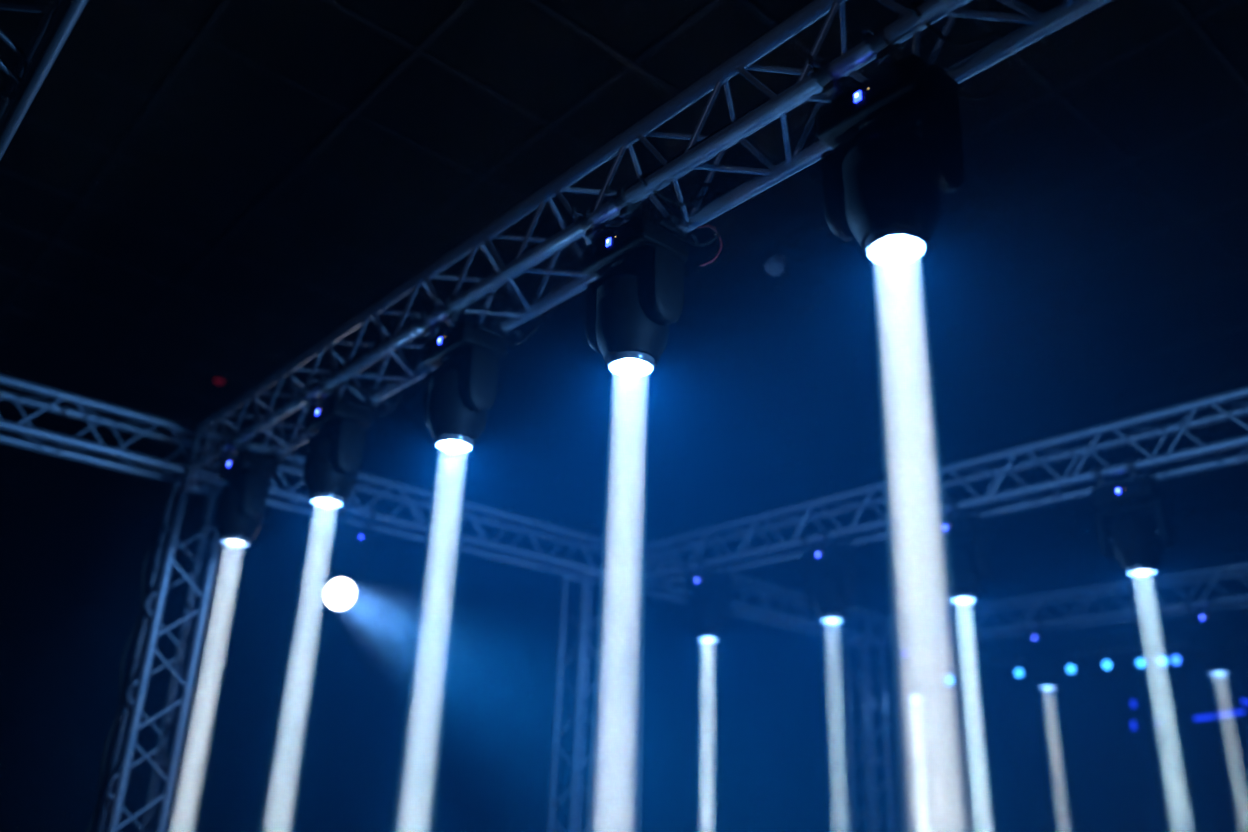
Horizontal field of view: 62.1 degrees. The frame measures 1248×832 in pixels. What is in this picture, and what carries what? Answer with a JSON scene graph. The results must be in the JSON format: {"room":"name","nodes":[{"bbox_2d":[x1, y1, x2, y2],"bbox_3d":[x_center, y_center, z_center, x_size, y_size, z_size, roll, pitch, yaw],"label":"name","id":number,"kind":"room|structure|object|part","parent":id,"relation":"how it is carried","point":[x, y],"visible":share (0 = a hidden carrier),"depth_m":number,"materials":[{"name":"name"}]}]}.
{"room":"concert stage","nodes":[
{"label":"concert stage","id":0,"kind":"room"},
{"bbox_2d":[0,384,690,831],"bbox_3d":[-4.118,3.030,10.784,13.280,5.496,0.200,20,-28,-37],"label":"wall","id":1,"kind":"structure","parent":0,"point":[426,703],"depth_m":11.37,"materials":[{"name":"black paint"}]},
{"bbox_2d":[0,0,1247,561],"bbox_3d":[0.418,-1.361,7.160,13.680,0.200,13.600,20,-28,-37],"label":"ceiling","id":2,"kind":"structure","parent":0,"point":[1176,85],"depth_m":7.21,"materials":[{"name":"black"}]},
{"bbox_2d":[213,374,226,383],"bbox_3d":[-3.780,-0.341,9.686,0.120,0.075,0.120,20,-28,-37],"label":"indicator light","id":3,"kind":"object","parent":2,"relation":"attached to","point":[218,379],"visible":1,"depth_m":9.65,"materials":[{"name":"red plastic"}]},
{"bbox_2d":[0,0,1247,560],"bbox_3d":[0.414,-1.258,7.117,13.280,0.024,13.200,20,-28,-37],"label":"grid","id":4,"kind":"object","parent":2,"relation":"attached to","point":[1191,20],"depth_m":7.55,"materials":[{"name":"grey metal"}]},
{"bbox_2d":[765,47,784,275],"bbox_3d":[0.737,-1.305,5.147,0.096,1.383,0.096,20,-28,-37],"label":"globe lamp","id":5,"kind":"object","parent":2,"relation":"hanging from","point":[774,265],"visible":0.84,"depth_m":4.90,"materials":[{"name":"grey plastic"}]},
{"bbox_3d":[0.739,-1.350,5.165,0.090,1.286,0.090,20,-28,-37],"label":"rod","id":6,"kind":"part","parent":5,"relation":"part of","materials":[{"name":"black plastic"}]},
{"bbox_3d":[0.714,-0.714,4.904,0.096,0.103,0.096,20,-28,-37],"label":"globe","id":7,"kind":"part","parent":5,"relation":"part of","materials":[{"name":"glass"}]},
{"bbox_2d":[874,448,1247,677],"bbox_3d":[4.541,1.246,10.066,0.048,2.104,5.200,20,-28,-37],"label":"bar","id":8,"kind":"object","parent":2,"relation":"hanging from","point":[1242,636],"visible":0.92,"depth_m":10.09,"materials":[{"name":"black metal"}]},
{"bbox_2d":[944,669,955,684],"bbox_3d":[3.406,2.732,10.849,0.116,0.183,0.166,-3,-23,13],"label":"can","id":9,"kind":"object","parent":8,"relation":"hanging from","point":[949,679],"visible":1,"depth_m":10.80,"materials":[{"name":"black plastic"}]},
{"bbox_2d":[1012,662,1024,678],"bbox_3d":[3.920,2.524,10.308,0.118,0.183,0.164,-4,-23,15],"label":"can","id":10,"kind":"object","parent":8,"relation":"hanging from","point":[1018,672],"visible":0.97,"depth_m":10.26,"materials":[{"name":"black plastic"}]},
{"bbox_2d":[1066,657,1077,674],"bbox_3d":[4.286,2.394,9.932,0.132,0.183,0.148,-11,-26,30],"label":"can","id":11,"kind":"object","parent":8,"relation":"hanging from","point":[1071,668],"visible":0.79,"depth_m":9.88,"materials":[{"name":"black plastic"}]},
{"bbox_2d":[1099,653,1113,670],"bbox_3d":[4.518,2.298,9.690,0.133,0.183,0.146,-12,-26,31],"label":"can","id":12,"kind":"object","parent":8,"relation":"hanging from","point":[1106,664],"visible":1,"depth_m":9.64,"materials":[{"name":"black metal"}]},
{"bbox_2d":[1132,650,1148,668],"bbox_3d":[4.726,2.227,9.467,0.134,0.183,0.144,-13,-27,33],"label":"can","id":13,"kind":"object","parent":8,"relation":"hanging from","point":[1140,662],"visible":1,"depth_m":9.42,"materials":[{"name":"black metal"}]},
{"bbox_2d":[1154,647,1169,666],"bbox_3d":[4.855,2.176,9.331,0.135,0.183,0.143,-14,-27,34],"label":"light","id":14,"kind":"object","parent":8,"relation":"hanging from","point":[1161,660],"visible":0.98,"depth_m":9.28,"materials":[{"name":"black metal"}]},
{"bbox_2d":[1167,646,1183,665],"bbox_3d":[4.930,2.148,9.251,0.135,0.183,0.142,-14,-28,35],"label":"light","id":15,"kind":"object","parent":8,"relation":"hanging from","point":[1174,659],"visible":1,"depth_m":9.20,"materials":[{"name":"black metal"}]},
{"bbox_2d":[688,446,1247,831],"bbox_3d":[5.362,3.141,10.130,0.200,5.496,13.200,20,-28,-37],"label":"wall","id":16,"kind":"structure","parent":0,"point":[989,750],"depth_m":11.54,"materials":[{"name":"black paint"}]},
{"bbox_2d":[1131,700,1162,729],"bbox_3d":[5.142,2.947,10.235,0.089,0.277,0.281,20,-28,-37],"label":"strip light","id":17,"kind":"object","parent":16,"relation":"attached to","point":[1134,703],"visible":1,"depth_m":10.27,"materials":[{"name":"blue plastic"}]},
{"bbox_2d":[1194,699,1247,721],"bbox_3d":[5.633,2.753,9.714,0.089,0.181,0.550,20,-28,-37],"label":"strip light","id":18,"kind":"object","parent":16,"relation":"attached to","point":[1244,701],"visible":1,"depth_m":9.69,"materials":[{"name":"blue plastic"}]},
{"bbox_3d":[0.208,3.903,4.993,13.680,0.200,13.600,20,-28,-37],"label":"floor","id":19,"kind":"structure","parent":0,"visible":0},
{"bbox_2d":[92,474,227,831],"bbox_3d":[-2.575,2.001,5.480,0.600,3.479,0.600,20,-28,-37],"label":"truss tower","id":20,"kind":"object","parent":19,"relation":"on","point":[154,624],"visible":0.97,"depth_m":5.70,"materials":[{"name":"metal"}]},
{"bbox_2d":[86,485,174,831],"bbox_3d":[-2.710,1.443,5.632,0.051,2.228,0.175,20,-28,-37],"label":"power cable","id":21,"kind":"object","parent":20,"relation":"attached to","point":[128,642],"visible":1,"depth_m":5.71,"materials":[{"name":"black rubber"}]},
{"bbox_3d":[-2.511,0.406,6.136,0.268,0.027,0.268,20,-28,-37],"label":"frame","id":22,"kind":"part","parent":20,"relation":"part of","materials":[{"name":"metal"}]},
{"bbox_2d":[0,374,890,646],"bbox_3d":[-0.755,0.915,7.599,8.714,0.290,0.290,20,-28,-37],"label":"lighting truss","id":23,"kind":"object","parent":20,"relation":"on","point":[29,431],"visible":0.74,"depth_m":6.95,"materials":[{"name":"metal"}]},
{"bbox_2d":[0,0,87,159],"bbox_3d":[-2.379,-0.819,3.543,0.290,0.290,4.132,20,-28,-37],"label":"lighting truss","id":24,"kind":"object","parent":23,"relation":"attached to","point":[57,19],"visible":1,"depth_m":2.86,"materials":[{"name":"metal"}]},
{"bbox_2d":[184,423,228,482],"bbox_3d":[-2.393,0.222,6.073,0.302,0.302,0.047,20,-28,-37],"label":"clamp","id":25,"kind":"object","parent":23,"relation":"attached to","point":[194,430],"visible":0.35,"depth_m":5.96,"materials":[{"name":"black metal"}]},
{"bbox_2d":[317,502,376,611],"bbox_3d":[-1.213,1.004,5.162,0.844,1.891,3.339,17,-26,-31],"label":"spotlight","id":26,"kind":"object","parent":23,"relation":"hanging from","point":[339,593],"visible":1,"depth_m":6.56,"materials":[{"name":"black metal"}]},
{"bbox_2d":[188,0,1110,477],"bbox_3d":[-0.511,-0.525,4.074,0.290,0.290,5.732,20,-28,-37],"label":"lighting truss","id":27,"kind":"object","parent":23,"relation":"attached to","point":[1039,25],"visible":0.84,"depth_m":3.38,"materials":[{"name":"metal"}]},
{"bbox_3d":[-2.397,0.224,6.078,0.267,0.267,0.028,20,-28,-37],"label":"frame","id":28,"kind":"part","parent":27,"relation":"part of","materials":[{"name":"metal"}]},
{"bbox_2d":[208,431,294,546],"bbox_3d":[-2.078,1.763,4.970,0.408,3.507,0.370,20,-28,-37],"label":"light","id":29,"kind":"object","parent":27,"relation":"hanging from","point":[242,501],"visible":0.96,"depth_m":5.42,"materials":[{"name":"black plastic"}]},
{"bbox_3d":[-2.056,0.236,5.476,0.004,0.050,0.100,20,-28,-37],"label":"control panel","id":30,"kind":"part","parent":29,"relation":"part of","materials":[{"name":"black"}]},
{"bbox_3d":[-1.907,0.229,5.465,0.134,0.014,0.034,20,-28,-37],"label":"handle","id":31,"kind":"part","parent":29,"relation":"part of","materials":[{"name":"black plastic"}]},
{"bbox_2d":[293,374,390,507],"bbox_3d":[-1.389,1.490,4.238,0.408,3.507,0.370,20,-28,-37],"label":"light","id":32,"kind":"object","parent":27,"relation":"hanging from","point":[334,455],"visible":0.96,"depth_m":4.69,"materials":[{"name":"black plastic"}]},
{"bbox_3d":[-1.368,-0.037,4.744,0.004,0.050,0.100,20,-28,-37],"label":"control panel","id":33,"kind":"part","parent":32,"relation":"part of","materials":[{"name":"black"}]},
{"bbox_3d":[-1.219,-0.044,4.734,0.134,0.014,0.034,20,-28,-37],"label":"handle","id":34,"kind":"part","parent":32,"relation":"part of","materials":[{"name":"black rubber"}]},
{"bbox_2d":[330,368,411,416],"bbox_3d":[-1.155,-0.099,4.731,0.366,0.178,0.161,6,-23,-9],"label":"power cable","id":35,"kind":"object","parent":27,"relation":"hanging from","point":[336,369],"visible":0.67,"depth_m":4.73,"materials":[{"name":"black rubber"}]},
{"bbox_2d":[411,294,520,452],"bbox_3d":[-0.692,1.213,3.497,0.408,3.507,0.370,20,-28,-37],"label":"light","id":36,"kind":"object","parent":27,"relation":"hanging from","point":[459,394],"visible":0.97,"depth_m":3.95,"materials":[{"name":"black plastic"}]},
{"bbox_3d":[-0.670,-0.314,4.003,0.004,0.050,0.100,20,-28,-37],"label":"control panel","id":37,"kind":"part","parent":36,"relation":"part of","materials":[{"name":"black plastic"}]},
{"bbox_3d":[-0.521,-0.321,3.993,0.134,0.014,0.034,20,-28,-37],"label":"handle","id":38,"kind":"part","parent":36,"relation":"part of","materials":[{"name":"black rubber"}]},
{"bbox_2d":[459,286,554,344],"bbox_3d":[-0.457,-0.376,3.990,0.366,0.178,0.161,6,-23,-9],"label":"power cable","id":39,"kind":"object","parent":27,"relation":"hanging from","point":[462,294],"visible":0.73,"depth_m":3.97,"materials":[{"name":"black rubber"}]},
{"bbox_2d":[205,73,811,453],"bbox_3d":[-0.747,-0.413,4.142,0.066,0.022,4.801,20,-28,-37],"label":"power cable","id":40,"kind":"object","parent":27,"relation":"on","point":[717,131],"visible":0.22,"depth_m":3.22,"materials":[{"name":"black rubber"}]},
{"bbox_2d":[572,185,698,377],"bbox_3d":[-0.022,0.947,2.786,0.408,3.507,0.370,20,-28,-37],"label":"light","id":41,"kind":"object","parent":27,"relation":"hanging from","point":[637,292],"visible":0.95,"depth_m":3.24,"materials":[{"name":"black plastic"}]},
{"bbox_3d":[-0.001,-0.580,3.292,0.004,0.050,0.100,20,-28,-37],"label":"control panel","id":42,"kind":"part","parent":41,"relation":"part of","materials":[{"name":"black plastic"}]},
{"bbox_3d":[0.148,-0.587,3.281,0.134,0.014,0.034,20,-28,-37],"label":"handle","id":43,"kind":"part","parent":41,"relation":"part of","materials":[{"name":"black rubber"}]},
{"bbox_2d":[639,173,751,246],"bbox_3d":[0.212,-0.642,3.279,0.366,0.178,0.161,6,-23,-9],"label":"power cable","id":44,"kind":"object","parent":27,"relation":"hanging from","point":[643,175],"visible":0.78,"depth_m":3.26,"materials":[{"name":"black rubber"}]},
{"bbox_2d":[697,225,721,267],"bbox_3d":[0.272,-0.542,3.322,0.096,0.143,0.040,9,-23,-15],"label":"cable","id":45,"kind":"object","parent":27,"relation":"hanging from","point":[702,226],"visible":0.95,"depth_m":3.32,"materials":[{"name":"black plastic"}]},
{"bbox_2d":[808,19,963,265],"bbox_3d":[0.625,0.690,2.098,0.408,3.507,0.370,20,-28,-37],"label":"light","id":46,"kind":"object","parent":27,"relation":"hanging from","point":[895,138],"visible":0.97,"depth_m":2.56,"materials":[{"name":"black metal"}]},
{"bbox_3d":[0.647,-0.837,2.604,0.004,0.050,0.100,20,-28,-37],"label":"control panel","id":47,"kind":"part","parent":46,"relation":"part of","materials":[{"name":"black plastic"}]},
{"bbox_3d":[0.796,-0.844,2.594,0.134,0.014,0.034,20,-28,-37],"label":"handle","id":48,"kind":"part","parent":46,"relation":"part of","materials":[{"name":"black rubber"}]},
{"bbox_2d":[910,2,1049,99],"bbox_3d":[0.859,-0.899,2.591,0.366,0.178,0.161,6,-23,-9],"label":"power cable","id":49,"kind":"object","parent":27,"relation":"hanging from","point":[913,5],"visible":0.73,"depth_m":2.59,"materials":[{"name":"black rubber"}]},
{"bbox_3d":[2.498,2.120,10.211,0.028,0.267,0.268,20,-28,-37],"label":"frame","id":50,"kind":"part","parent":23,"relation":"part of","materials":[{"name":"metal"}]},
{"bbox_2d":[636,386,1247,586],"bbox_3d":[1.951,0.488,6.297,0.290,0.290,5.332,20,-28,-37],"label":"lighting truss","id":51,"kind":"object","parent":23,"relation":"attached to","point":[1146,464],"visible":0.91,"depth_m":6.10,"materials":[{"name":"metal"}]},
{"bbox_2d":[633,544,664,587],"bbox_3d":[0.201,1.183,8.155,0.302,0.302,0.047,20,-28,-37],"label":"clamp","id":52,"kind":"object","parent":51,"relation":"attached to","point":[636,549],"visible":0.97,"depth_m":8.12,"materials":[{"name":"black metal"}]},
{"bbox_3d":[0.197,1.184,8.160,0.267,0.267,0.028,20,-28,-37],"label":"frame","id":53,"kind":"part","parent":51,"relation":"part of","materials":[{"name":"metal"}]},
{"bbox_2d":[680,557,735,641],"bbox_3d":[0.559,2.707,7.006,0.408,3.507,0.370,20,-28,-37],"label":"light","id":54,"kind":"object","parent":51,"relation":"hanging from","point":[708,608],"visible":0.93,"depth_m":7.47,"materials":[{"name":"black metal"}]},
{"bbox_3d":[0.581,1.179,7.511,0.004,0.050,0.100,20,-28,-37],"label":"control panel","id":55,"kind":"part","parent":54,"relation":"part of","materials":[{"name":"black"}]},
{"bbox_2d":[799,529,858,622],"bbox_3d":[1.296,2.414,6.224,0.408,3.507,0.370,20,-28,-37],"label":"light","id":56,"kind":"object","parent":51,"relation":"hanging from","point":[827,591],"visible":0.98,"depth_m":6.69,"materials":[{"name":"black plastic"}]},
{"bbox_3d":[1.317,0.887,6.729,0.004,0.050,0.100,20,-28,-37],"label":"control panel","id":57,"kind":"part","parent":56,"relation":"part of","materials":[{"name":"black"}]},
{"bbox_3d":[1.466,0.880,6.719,0.134,0.014,0.034,20,-28,-37],"label":"handle","id":58,"kind":"part","parent":56,"relation":"part of","materials":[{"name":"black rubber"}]},
{"bbox_2d":[923,498,991,602],"bbox_3d":[1.922,2.166,5.558,0.408,3.507,0.370,20,-28,-37],"label":"light","id":59,"kind":"object","parent":51,"relation":"hanging from","point":[960,570],"visible":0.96,"depth_m":6.03,"materials":[{"name":"black plastic"}]},
{"bbox_3d":[1.943,0.638,6.064,0.004,0.050,0.100,20,-28,-37],"label":"control panel","id":60,"kind":"part","parent":59,"relation":"part of","materials":[{"name":"black"}]},
{"bbox_3d":[2.092,0.631,6.054,0.134,0.014,0.034,20,-28,-37],"label":"handle","id":61,"kind":"part","parent":59,"relation":"part of","materials":[{"name":"black plastic"}]},
{"bbox_2d":[1090,458,1175,575],"bbox_3d":[2.599,1.897,4.840,0.408,3.507,0.370,20,-28,-37],"label":"light","id":62,"kind":"object","parent":51,"relation":"hanging from","point":[1126,531],"visible":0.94,"depth_m":5.32,"materials":[{"name":"black plastic"}]},
{"bbox_3d":[2.620,0.370,5.345,0.004,0.050,0.100,20,-28,-37],"label":"control panel","id":63,"kind":"part","parent":62,"relation":"part of","materials":[{"name":"black"}]},
{"bbox_3d":[2.769,0.363,5.335,0.134,0.014,0.034,20,-28,-37],"label":"handle","id":64,"kind":"part","parent":62,"relation":"part of","materials":[{"name":"black plastic"}]},
{"bbox_2d":[869,562,1247,651],"bbox_3d":[4.057,1.599,8.793,0.290,0.290,4.637,20,-28,-37],"label":"lighting truss","id":65,"kind":"object","parent":23,"relation":"attached to","point":[1235,601],"visible":0.96,"depth_m":8.92,"materials":[{"name":"metal"}]},
{"bbox_3d":[2.533,2.204,10.412,0.267,0.267,0.028,20,-28,-37],"label":"frame","id":66,"kind":"part","parent":65,"relation":"part of","materials":[{"name":"metal"}]},
{"bbox_2d":[891,636,932,699],"bbox_3d":[2.732,3.792,9.432,0.408,3.507,0.370,20,-28,-37],"label":"light","id":67,"kind":"object","parent":65,"relation":"hanging from","point":[914,680],"visible":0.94,"depth_m":9.90,"materials":[{"name":"black plastic"}]},
{"bbox_3d":[2.753,2.265,9.938,0.004,0.050,0.100,20,-28,-37],"label":"control panel","id":68,"kind":"part","parent":67,"relation":"part of","materials":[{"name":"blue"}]},
{"bbox_2d":[1019,619,1066,688],"bbox_3d":[3.611,3.443,8.498,0.408,3.507,0.370,20,-28,-37],"label":"light","id":69,"kind":"object","parent":65,"relation":"hanging from","point":[1045,667],"visible":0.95,"depth_m":8.97,"materials":[{"name":"black plastic"}]},
{"bbox_3d":[3.633,1.915,9.003,0.004,0.050,0.100,20,-28,-37],"label":"control panel","id":70,"kind":"part","parent":69,"relation":"part of","materials":[{"name":"black"}]},
{"bbox_2d":[1182,596,1241,674],"bbox_3d":[4.531,3.078,7.521,0.408,3.507,0.370,20,-28,-37],"label":"light","id":71,"kind":"object","parent":65,"relation":"hanging from","point":[1215,651],"visible":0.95,"depth_m":8.00,"materials":[{"name":"black plastic"}]},
{"bbox_3d":[4.552,1.550,8.027,0.004,0.050,0.100,20,-28,-37],"label":"control panel","id":72,"kind":"part","parent":71,"relation":"part of","materials":[{"name":"black"}]},
{"bbox_2d":[547,571,612,831],"bbox_3d":[-0.343,2.828,7.272,0.600,3.479,0.600,20,-28,-37],"label":"truss tower","id":73,"kind":"object","parent":19,"relation":"on","point":[577,767],"visible":1,"depth_m":7.53,"materials":[{"name":"metal"}]},
{"bbox_3d":[-0.279,1.232,7.929,0.268,0.027,0.268,20,-28,-37],"label":"frame","id":74,"kind":"part","parent":73,"relation":"part of","materials":[{"name":"metal"}]},
{"bbox_2d":[843,639,893,831],"bbox_3d":[2.242,3.785,9.348,0.600,3.479,0.600,20,-28,-37],"label":"truss tower","id":75,"kind":"object","parent":19,"relation":"on","point":[869,761],"visible":1,"depth_m":9.65,"materials":[{"name":"metal"}]},
{"bbox_3d":[2.305,2.190,10.004,0.268,0.027,0.268,20,-28,-37],"label":"frame","id":76,"kind":"part","parent":75,"relation":"part of","materials":[{"name":"metal"}]}
]}

